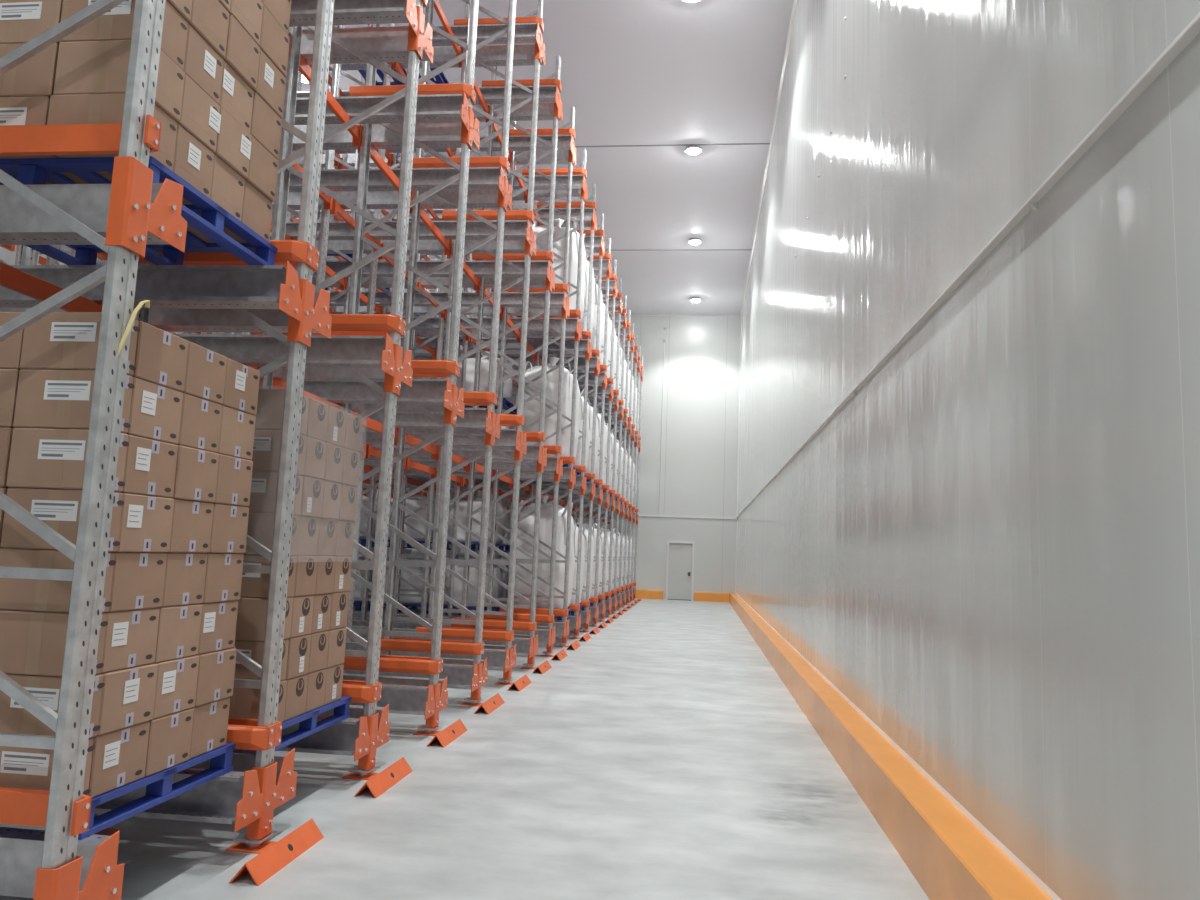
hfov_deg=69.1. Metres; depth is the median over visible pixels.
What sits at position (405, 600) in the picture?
bag
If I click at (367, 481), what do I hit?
cross beam
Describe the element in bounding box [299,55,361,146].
cross beam
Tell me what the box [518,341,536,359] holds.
cross beam
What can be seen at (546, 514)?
bag
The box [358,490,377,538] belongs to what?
bag
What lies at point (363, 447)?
cross beam
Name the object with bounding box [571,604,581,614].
pallet
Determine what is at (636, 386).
bag
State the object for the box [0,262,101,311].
cross beam
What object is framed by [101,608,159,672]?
carton
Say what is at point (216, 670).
carton
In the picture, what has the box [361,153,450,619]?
frame
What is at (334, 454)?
carton
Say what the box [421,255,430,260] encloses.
cross beam
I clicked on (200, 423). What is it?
carton
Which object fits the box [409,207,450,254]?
cross beam
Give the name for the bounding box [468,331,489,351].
cross beam
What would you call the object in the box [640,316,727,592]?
trim
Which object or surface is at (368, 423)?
cross beam
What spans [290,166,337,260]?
frame
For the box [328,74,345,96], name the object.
cross beam
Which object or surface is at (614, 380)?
bag
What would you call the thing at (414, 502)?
bag
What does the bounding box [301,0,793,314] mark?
ceiling
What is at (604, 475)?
bag
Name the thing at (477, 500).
bag
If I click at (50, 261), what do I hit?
frame
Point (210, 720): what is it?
carton
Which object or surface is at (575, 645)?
guard
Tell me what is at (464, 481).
cross beam
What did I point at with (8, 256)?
wall
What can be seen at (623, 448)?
bag
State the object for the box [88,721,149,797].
carton
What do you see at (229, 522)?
carton
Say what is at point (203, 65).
carton
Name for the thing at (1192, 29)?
trim
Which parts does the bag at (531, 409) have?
filling spout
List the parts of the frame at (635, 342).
post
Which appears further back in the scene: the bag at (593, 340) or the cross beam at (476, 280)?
the bag at (593, 340)
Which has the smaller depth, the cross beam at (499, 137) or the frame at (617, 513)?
the cross beam at (499, 137)
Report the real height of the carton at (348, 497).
0.244 m
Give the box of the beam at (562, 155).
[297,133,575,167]
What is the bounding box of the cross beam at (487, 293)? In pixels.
[476,288,502,317]
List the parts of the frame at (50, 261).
post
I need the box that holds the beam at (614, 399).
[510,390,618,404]
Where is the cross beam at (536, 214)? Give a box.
[525,200,542,225]
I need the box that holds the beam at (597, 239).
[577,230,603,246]
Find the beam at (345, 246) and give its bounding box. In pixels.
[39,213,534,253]
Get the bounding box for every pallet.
[0,156,277,264]
[78,743,235,839]
[275,696,350,750]
[327,254,352,260]
[353,601,370,610]
[358,68,448,85]
[358,539,365,546]
[367,602,428,613]
[371,540,431,548]
[443,606,499,614]
[447,542,509,551]
[464,398,516,414]
[497,609,571,619]
[563,464,576,474]
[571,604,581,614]
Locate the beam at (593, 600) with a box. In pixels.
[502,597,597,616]
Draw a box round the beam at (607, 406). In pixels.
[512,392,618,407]
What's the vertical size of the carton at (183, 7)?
0.248 m
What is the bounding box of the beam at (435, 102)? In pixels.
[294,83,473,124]
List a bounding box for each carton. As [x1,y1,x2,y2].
[0,0,62,44]
[0,43,58,97]
[0,96,88,183]
[0,312,23,369]
[0,369,19,427]
[0,427,13,487]
[0,487,7,546]
[0,548,115,612]
[0,610,107,676]
[0,673,104,737]
[0,737,94,794]
[1,488,123,551]
[6,428,128,491]
[13,369,134,432]
[20,312,139,375]
[46,549,166,611]
[47,93,177,173]
[53,40,184,121]
[58,0,187,69]
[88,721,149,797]
[98,663,157,734]
[100,124,213,200]
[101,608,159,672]
[116,493,173,551]
[120,434,177,497]
[125,377,182,443]
[132,321,188,391]
[145,708,193,776]
[153,655,198,718]
[154,604,201,662]
[160,552,207,606]
[167,0,191,20]
[169,499,213,552]
[172,445,218,502]
[175,393,221,452]
[177,74,220,152]
[182,154,244,220]
[182,341,226,403]
[183,24,223,104]
[187,0,228,58]
[187,180,272,242]
[190,697,229,758]
[195,648,236,705]
[197,600,237,654]
[203,553,243,602]
[208,454,252,505]
[209,503,248,552]
[214,107,251,178]
[217,405,255,460]
[218,0,230,10]
[219,61,253,132]
[220,358,259,414]
[223,15,259,89]
[228,0,262,45]
[229,680,286,721]
[234,638,288,680]
[235,597,292,641]
[240,554,296,597]
[243,513,299,555]
[244,471,302,514]
[245,136,278,201]
[250,92,281,159]
[251,430,306,474]
[253,49,285,118]
[254,389,308,435]
[259,5,289,76]
[262,0,291,34]
[284,674,307,720]
[286,634,310,679]
[290,595,313,637]
[293,556,317,596]
[296,516,318,555]
[297,476,323,517]
[301,436,326,478]
[305,668,326,712]
[306,397,328,441]
[308,631,328,672]
[311,593,331,633]
[314,556,335,594]
[315,480,340,518]
[316,518,336,555]
[321,443,343,482]
[324,663,343,704]
[325,405,345,446]
[326,627,346,667]
[329,592,348,629]
[333,556,351,592]
[334,484,357,520]
[334,520,353,555]
[340,448,359,486]
[343,412,361,451]
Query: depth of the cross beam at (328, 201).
10.02 m
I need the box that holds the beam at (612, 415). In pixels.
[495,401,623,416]
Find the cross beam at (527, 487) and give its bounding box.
[519,482,529,493]
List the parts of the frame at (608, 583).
post, post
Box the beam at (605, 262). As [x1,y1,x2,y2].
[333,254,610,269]
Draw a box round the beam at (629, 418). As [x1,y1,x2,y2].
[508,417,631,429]
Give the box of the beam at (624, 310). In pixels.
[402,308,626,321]
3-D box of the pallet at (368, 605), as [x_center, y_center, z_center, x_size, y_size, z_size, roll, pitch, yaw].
[-3.715,2.991,16.616,1.200,0.140,1.150,1,-7,7]
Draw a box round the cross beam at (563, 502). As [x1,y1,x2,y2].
[558,499,565,506]
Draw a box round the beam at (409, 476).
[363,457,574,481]
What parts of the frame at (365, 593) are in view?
post, post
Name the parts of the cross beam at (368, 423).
plate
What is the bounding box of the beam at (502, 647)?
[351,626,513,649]
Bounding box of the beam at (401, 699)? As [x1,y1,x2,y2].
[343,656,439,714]
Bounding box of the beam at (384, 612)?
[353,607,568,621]
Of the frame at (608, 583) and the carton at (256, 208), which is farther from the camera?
the frame at (608, 583)
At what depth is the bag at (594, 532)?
20.67 m
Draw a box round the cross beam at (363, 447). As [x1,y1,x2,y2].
[359,444,366,457]
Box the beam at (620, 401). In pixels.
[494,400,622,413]
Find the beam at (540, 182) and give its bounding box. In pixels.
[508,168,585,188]
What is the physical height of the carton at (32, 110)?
0.248 m
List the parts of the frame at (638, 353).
post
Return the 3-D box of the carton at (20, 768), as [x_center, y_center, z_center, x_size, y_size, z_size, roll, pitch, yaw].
[-2.295,1.285,3.514,0.436,0.248,0.138,1,-7,7]
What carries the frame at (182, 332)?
on the floor
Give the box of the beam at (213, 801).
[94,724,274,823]
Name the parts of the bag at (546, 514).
filling spout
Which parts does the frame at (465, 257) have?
post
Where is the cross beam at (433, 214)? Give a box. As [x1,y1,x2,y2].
[427,209,440,220]
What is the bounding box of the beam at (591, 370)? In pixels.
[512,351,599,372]
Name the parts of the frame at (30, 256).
post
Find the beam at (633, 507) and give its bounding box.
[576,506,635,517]
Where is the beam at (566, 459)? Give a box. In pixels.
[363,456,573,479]
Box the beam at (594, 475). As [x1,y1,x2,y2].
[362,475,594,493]
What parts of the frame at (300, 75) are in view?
post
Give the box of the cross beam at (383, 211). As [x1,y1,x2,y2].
[381,209,394,220]
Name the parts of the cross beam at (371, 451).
plate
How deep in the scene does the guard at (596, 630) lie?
18.28 m
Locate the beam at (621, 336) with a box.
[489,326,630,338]
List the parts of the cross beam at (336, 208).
plate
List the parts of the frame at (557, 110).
post, post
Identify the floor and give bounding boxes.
[0,598,928,899]
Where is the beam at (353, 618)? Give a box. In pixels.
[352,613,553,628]
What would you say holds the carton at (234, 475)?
on the carton at (229, 522)
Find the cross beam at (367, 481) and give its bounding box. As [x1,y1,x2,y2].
[362,479,378,488]
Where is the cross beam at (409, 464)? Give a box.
[403,457,436,478]
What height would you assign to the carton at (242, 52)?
0.248 m
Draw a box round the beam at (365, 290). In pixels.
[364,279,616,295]
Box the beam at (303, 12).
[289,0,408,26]
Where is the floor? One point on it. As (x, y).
(665, 756)
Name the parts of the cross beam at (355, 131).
plate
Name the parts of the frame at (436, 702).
post, plate, post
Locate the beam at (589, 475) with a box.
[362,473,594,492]
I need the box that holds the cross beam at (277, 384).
[272,378,341,409]
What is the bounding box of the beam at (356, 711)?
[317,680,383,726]
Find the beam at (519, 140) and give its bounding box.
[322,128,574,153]
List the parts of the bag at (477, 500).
filling spout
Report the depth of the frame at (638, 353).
31.18 m
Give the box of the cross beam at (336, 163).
[334,154,339,165]
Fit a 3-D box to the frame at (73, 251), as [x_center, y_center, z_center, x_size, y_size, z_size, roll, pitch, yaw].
[-5.826,-1.972,10.397,1.185,9.230,0.180,1,-7,7]
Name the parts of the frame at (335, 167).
post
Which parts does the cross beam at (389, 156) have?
plate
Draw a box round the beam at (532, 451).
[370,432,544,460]
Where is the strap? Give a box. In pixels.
[118,300,149,355]
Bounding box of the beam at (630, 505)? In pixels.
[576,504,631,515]
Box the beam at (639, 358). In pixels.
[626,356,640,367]
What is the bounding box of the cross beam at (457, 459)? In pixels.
[435,453,469,470]
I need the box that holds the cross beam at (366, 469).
[363,465,370,472]
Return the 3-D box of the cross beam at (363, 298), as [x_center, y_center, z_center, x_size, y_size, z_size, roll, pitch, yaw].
[-3.840,-2.449,14.160,0.084,0.210,1.472,1,-7,7]
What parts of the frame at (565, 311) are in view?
post, post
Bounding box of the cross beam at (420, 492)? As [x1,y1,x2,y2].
[407,487,426,496]
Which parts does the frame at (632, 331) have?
post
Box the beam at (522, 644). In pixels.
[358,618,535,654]
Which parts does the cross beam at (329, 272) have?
plate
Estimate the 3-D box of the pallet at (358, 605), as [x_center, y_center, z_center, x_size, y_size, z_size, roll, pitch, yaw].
[-4.966,2.960,16.762,1.200,0.140,1.150,1,-7,7]
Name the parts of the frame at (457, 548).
post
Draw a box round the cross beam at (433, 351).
[416,336,435,358]
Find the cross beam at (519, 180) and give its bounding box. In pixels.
[515,166,527,199]
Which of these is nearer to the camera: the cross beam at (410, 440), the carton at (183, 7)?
the carton at (183, 7)
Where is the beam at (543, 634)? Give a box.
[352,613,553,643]
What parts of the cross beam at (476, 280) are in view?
plate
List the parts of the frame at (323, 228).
post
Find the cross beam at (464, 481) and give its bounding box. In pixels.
[460,477,482,489]
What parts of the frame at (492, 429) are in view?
post, plate, post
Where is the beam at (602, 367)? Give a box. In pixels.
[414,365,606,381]
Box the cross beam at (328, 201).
[292,163,332,209]
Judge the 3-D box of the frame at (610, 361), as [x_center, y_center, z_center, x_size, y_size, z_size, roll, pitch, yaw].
[-0.267,-0.357,22.139,1.181,9.230,0.670,1,-7,7]
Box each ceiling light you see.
[683,0,699,2]
[685,145,701,154]
[688,238,700,244]
[690,298,700,301]
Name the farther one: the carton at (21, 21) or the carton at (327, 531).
the carton at (327, 531)
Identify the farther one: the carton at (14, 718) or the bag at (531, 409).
the bag at (531, 409)
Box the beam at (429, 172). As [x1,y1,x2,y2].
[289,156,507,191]
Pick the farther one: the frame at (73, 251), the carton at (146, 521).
the frame at (73, 251)
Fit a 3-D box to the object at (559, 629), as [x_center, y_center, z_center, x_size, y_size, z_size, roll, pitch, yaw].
[-4.308,2.936,15.731,7.475,0.430,0.338,1,-7,7]
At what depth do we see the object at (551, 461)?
14.17 m
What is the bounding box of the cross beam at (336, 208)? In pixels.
[330,199,380,251]
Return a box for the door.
[666,540,694,600]
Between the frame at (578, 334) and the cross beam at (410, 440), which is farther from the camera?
the frame at (578, 334)
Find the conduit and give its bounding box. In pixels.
[659,326,665,513]
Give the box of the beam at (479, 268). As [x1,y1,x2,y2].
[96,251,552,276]
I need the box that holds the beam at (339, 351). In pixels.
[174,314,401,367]
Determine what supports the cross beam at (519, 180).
attached to the frame at (565, 311)
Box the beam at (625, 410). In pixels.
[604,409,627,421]
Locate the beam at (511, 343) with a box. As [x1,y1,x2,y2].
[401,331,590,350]
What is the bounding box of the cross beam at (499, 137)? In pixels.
[486,119,510,163]
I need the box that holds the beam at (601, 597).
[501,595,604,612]
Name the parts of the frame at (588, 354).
post, post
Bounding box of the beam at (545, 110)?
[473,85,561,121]
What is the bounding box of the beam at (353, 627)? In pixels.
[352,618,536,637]
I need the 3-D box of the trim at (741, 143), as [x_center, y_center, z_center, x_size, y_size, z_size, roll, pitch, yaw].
[-4.660,-7.355,21.314,17.450,0.012,0.040,1,-7,7]
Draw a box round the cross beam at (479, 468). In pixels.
[466,463,493,476]
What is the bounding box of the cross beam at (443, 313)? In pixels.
[415,281,446,317]
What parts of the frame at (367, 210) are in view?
post, post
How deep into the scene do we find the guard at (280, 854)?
4.50 m
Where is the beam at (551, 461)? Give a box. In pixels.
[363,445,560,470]
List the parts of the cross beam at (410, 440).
plate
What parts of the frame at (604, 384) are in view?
post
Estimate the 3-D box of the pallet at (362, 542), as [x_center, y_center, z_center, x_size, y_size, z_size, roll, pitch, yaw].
[-4.921,1.790,16.901,1.200,0.140,1.150,1,-7,7]
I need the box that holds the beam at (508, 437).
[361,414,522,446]
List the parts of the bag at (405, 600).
filling spout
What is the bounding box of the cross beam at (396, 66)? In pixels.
[391,62,406,76]
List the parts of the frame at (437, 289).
post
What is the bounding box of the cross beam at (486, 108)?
[459,62,489,118]
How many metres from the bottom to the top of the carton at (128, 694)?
0.248 m
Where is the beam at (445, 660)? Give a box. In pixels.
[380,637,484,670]
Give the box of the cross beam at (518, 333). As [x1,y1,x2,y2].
[499,316,520,340]
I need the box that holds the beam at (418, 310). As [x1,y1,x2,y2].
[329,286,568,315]
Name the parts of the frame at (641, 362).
post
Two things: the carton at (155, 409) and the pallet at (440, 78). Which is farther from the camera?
the pallet at (440, 78)
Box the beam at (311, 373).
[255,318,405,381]
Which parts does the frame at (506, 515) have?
post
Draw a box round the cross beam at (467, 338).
[444,313,470,340]
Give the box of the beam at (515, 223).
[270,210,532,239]
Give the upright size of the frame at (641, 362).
9.230 m
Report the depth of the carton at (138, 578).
3.81 m
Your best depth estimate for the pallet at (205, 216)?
4.35 m
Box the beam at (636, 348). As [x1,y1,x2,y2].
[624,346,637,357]
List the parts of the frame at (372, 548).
post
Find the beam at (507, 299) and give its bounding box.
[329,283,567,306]
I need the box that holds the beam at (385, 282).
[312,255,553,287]
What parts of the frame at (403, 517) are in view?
post, post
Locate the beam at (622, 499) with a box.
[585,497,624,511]
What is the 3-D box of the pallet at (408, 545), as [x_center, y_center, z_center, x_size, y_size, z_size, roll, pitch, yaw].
[-3.670,1.820,16.756,1.200,0.140,1.150,1,-7,7]
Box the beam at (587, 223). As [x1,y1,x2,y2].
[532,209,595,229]
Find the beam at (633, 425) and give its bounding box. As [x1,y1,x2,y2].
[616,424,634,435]
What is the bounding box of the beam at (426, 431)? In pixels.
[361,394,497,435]
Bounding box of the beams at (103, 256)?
[0,214,463,497]
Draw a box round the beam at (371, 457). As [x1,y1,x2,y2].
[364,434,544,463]
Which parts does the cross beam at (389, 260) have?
plate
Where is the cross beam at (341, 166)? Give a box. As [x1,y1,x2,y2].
[338,157,348,168]
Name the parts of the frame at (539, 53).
post, plate, post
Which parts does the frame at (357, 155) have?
post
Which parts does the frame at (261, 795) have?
plate, post, plate, post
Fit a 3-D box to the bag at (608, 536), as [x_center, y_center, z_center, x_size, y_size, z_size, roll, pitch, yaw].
[-0.218,3.017,24.068,1.212,1.838,1.200,1,-7,7]
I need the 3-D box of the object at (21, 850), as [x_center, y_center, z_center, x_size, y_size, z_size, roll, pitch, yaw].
[-5.654,1.465,3.839,7.483,0.430,0.338,1,-7,7]
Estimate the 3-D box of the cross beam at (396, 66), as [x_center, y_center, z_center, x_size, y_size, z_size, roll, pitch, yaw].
[-2.793,-5.315,12.823,0.084,0.210,1.472,1,-7,7]
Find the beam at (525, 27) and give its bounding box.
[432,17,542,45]
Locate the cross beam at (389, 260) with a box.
[378,243,416,285]
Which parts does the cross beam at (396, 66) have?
plate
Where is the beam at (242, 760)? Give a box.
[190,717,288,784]
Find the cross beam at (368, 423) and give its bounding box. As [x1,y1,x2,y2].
[351,411,397,443]
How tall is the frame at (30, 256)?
9.230 m
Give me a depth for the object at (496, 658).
10.81 m
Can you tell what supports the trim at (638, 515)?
attached to the wall at (695, 479)
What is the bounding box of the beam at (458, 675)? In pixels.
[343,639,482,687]
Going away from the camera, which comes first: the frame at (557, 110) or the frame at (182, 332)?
the frame at (182, 332)
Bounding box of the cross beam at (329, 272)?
[325,265,345,289]
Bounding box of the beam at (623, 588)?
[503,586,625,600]
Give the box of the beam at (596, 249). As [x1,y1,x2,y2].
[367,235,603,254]
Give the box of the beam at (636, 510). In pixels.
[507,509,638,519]
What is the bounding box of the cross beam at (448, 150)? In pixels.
[445,148,455,156]
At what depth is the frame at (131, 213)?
3.42 m
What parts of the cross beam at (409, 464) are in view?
plate, plate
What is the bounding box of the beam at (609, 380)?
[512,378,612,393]
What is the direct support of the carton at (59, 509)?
on the carton at (39, 595)
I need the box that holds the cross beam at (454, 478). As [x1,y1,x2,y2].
[451,474,461,485]
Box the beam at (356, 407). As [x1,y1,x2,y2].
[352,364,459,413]
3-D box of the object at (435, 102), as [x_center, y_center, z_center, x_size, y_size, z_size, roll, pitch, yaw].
[-4.964,-3.417,8.732,7.483,0.430,0.338,1,-7,7]
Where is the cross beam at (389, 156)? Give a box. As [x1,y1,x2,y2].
[385,149,392,164]
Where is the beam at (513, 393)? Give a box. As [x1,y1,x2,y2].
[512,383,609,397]
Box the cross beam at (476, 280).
[447,255,479,289]
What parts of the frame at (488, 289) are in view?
post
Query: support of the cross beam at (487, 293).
attached to the frame at (565, 311)
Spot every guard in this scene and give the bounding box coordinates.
[229,819,323,885]
[354,757,411,797]
[427,719,466,747]
[474,693,504,714]
[507,675,531,690]
[532,660,551,673]
[551,649,567,660]
[566,640,580,649]
[579,633,590,641]
[589,627,599,633]
[598,622,606,627]
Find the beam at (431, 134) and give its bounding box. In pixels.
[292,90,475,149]
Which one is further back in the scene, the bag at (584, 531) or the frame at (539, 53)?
the bag at (584, 531)
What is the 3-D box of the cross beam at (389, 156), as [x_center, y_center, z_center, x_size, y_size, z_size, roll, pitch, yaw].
[-3.736,-5.153,14.482,0.084,0.210,1.472,1,-7,7]
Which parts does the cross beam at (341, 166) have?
plate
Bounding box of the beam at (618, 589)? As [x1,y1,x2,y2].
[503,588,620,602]
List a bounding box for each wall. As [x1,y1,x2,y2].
[0,245,201,333]
[365,316,739,600]
[736,0,1199,899]
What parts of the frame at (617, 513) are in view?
post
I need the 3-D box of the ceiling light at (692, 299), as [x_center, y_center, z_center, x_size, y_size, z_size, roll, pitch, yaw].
[3.582,-5.624,32.636,0.400,0.138,0.400,1,-7,7]
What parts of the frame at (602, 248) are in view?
post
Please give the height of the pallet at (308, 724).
0.140 m
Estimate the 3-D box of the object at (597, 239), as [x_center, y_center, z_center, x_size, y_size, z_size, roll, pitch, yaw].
[-3.648,-4.797,19.756,7.475,0.430,0.338,1,-7,7]
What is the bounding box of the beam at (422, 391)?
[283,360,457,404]
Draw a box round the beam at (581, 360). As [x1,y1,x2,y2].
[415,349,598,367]
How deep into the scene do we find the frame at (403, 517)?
15.96 m
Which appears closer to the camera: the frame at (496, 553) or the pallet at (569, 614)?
the pallet at (569, 614)
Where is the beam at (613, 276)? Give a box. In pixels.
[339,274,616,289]
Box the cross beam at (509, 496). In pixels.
[500,490,512,501]
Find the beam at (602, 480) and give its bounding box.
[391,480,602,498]
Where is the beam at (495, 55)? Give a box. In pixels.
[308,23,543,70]
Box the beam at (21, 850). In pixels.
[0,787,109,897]
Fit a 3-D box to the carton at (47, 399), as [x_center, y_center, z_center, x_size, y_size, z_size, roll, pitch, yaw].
[-2.231,-0.205,3.698,0.436,0.248,0.138,1,-7,7]
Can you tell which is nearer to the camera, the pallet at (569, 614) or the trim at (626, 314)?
the pallet at (569, 614)
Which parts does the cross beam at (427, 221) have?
plate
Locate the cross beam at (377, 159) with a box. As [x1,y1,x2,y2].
[357,145,413,208]
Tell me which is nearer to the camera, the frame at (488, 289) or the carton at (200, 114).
the carton at (200, 114)
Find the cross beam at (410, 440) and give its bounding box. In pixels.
[394,434,438,458]
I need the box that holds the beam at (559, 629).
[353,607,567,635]
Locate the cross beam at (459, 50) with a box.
[434,0,462,61]
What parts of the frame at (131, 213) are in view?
post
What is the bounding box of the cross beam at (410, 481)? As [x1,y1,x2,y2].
[407,477,427,490]
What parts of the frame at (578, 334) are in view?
post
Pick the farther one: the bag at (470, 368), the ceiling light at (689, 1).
the bag at (470, 368)
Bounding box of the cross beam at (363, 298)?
[360,292,382,313]
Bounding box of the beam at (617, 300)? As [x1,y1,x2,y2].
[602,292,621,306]
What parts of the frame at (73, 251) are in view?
post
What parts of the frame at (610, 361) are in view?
post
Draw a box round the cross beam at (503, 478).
[493,475,513,487]
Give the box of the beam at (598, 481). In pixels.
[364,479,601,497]
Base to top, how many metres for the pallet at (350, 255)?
0.140 m
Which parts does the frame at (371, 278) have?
post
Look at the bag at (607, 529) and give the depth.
26.71 m
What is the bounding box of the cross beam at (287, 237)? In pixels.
[270,222,292,239]
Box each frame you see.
[0,0,186,899]
[0,245,61,264]
[15,245,22,264]
[21,245,106,264]
[71,248,106,264]
[94,0,333,853]
[180,332,249,333]
[212,72,301,333]
[229,25,344,333]
[259,0,433,779]
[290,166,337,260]
[317,23,394,641]
[317,167,372,291]
[341,0,479,735]
[343,75,415,601]
[345,254,393,553]
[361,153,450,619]
[383,0,515,705]
[394,209,474,616]
[402,255,441,554]
[420,208,495,608]
[423,315,471,558]
[427,0,545,684]
[446,254,492,558]
[461,55,562,668]
[477,515,508,578]
[487,107,575,656]
[490,315,517,602]
[495,315,510,579]
[514,149,587,646]
[529,184,596,638]
[544,213,604,631]
[558,238,611,626]
[565,260,616,621]
[574,279,621,616]
[582,295,626,613]
[588,310,630,609]
[594,323,634,606]
[600,335,637,604]
[609,356,642,599]
[617,346,640,601]
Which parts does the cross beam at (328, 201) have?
plate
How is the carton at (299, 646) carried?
on the carton at (296, 691)
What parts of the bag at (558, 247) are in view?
filling spout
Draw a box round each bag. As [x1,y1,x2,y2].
[354,551,372,601]
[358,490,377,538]
[383,549,430,604]
[388,488,435,540]
[443,552,503,607]
[447,490,506,543]
[456,345,511,406]
[514,495,574,608]
[522,357,579,464]
[532,217,585,324]
[570,520,584,603]
[573,389,589,472]
[574,518,600,596]
[577,525,593,599]
[581,251,594,341]
[584,523,607,593]
[585,398,598,472]
[590,274,602,359]
[594,526,613,591]
[595,408,605,479]
[599,303,609,371]
[600,524,618,589]
[603,419,611,484]
[606,313,615,384]
[607,529,622,587]
[609,429,617,489]
[612,336,620,389]
[615,439,621,493]
[615,532,630,584]
[618,343,625,399]
[618,532,633,582]
[618,536,626,585]
[620,441,625,496]
[623,360,629,408]
[623,448,629,500]
[627,362,632,416]
[629,456,632,503]
[631,379,635,423]
[632,462,636,505]
[634,386,638,430]
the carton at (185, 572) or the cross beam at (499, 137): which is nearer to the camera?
the carton at (185, 572)
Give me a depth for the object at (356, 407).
8.37 m
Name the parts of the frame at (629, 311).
post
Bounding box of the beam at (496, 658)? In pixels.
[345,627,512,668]
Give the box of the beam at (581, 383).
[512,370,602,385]
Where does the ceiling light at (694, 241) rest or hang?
attached to the ceiling
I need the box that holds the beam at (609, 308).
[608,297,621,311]
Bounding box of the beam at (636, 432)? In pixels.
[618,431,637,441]
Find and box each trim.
[575,143,769,146]
[611,249,751,250]
[626,314,740,316]
[636,590,663,599]
[638,515,736,518]
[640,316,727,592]
[694,592,728,601]
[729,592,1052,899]
[735,316,741,592]
[736,593,1061,899]
[737,12,1199,516]
[740,0,796,315]
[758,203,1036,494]
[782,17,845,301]
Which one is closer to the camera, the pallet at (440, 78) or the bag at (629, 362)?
the pallet at (440, 78)
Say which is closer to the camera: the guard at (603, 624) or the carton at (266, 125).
the carton at (266, 125)
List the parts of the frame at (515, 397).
post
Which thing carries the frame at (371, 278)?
on the floor
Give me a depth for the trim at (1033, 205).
3.87 m
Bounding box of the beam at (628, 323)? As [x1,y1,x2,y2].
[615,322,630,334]
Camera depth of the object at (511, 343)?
17.57 m
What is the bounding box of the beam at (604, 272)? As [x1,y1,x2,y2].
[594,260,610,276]
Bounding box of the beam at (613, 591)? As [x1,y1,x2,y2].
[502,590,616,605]
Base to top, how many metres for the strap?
0.258 m
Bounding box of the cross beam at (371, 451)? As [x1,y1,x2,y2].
[364,444,405,468]
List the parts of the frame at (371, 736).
post, plate, post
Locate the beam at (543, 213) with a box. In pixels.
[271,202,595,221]
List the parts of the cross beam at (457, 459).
plate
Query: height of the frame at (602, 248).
9.230 m
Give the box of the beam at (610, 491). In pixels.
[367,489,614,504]

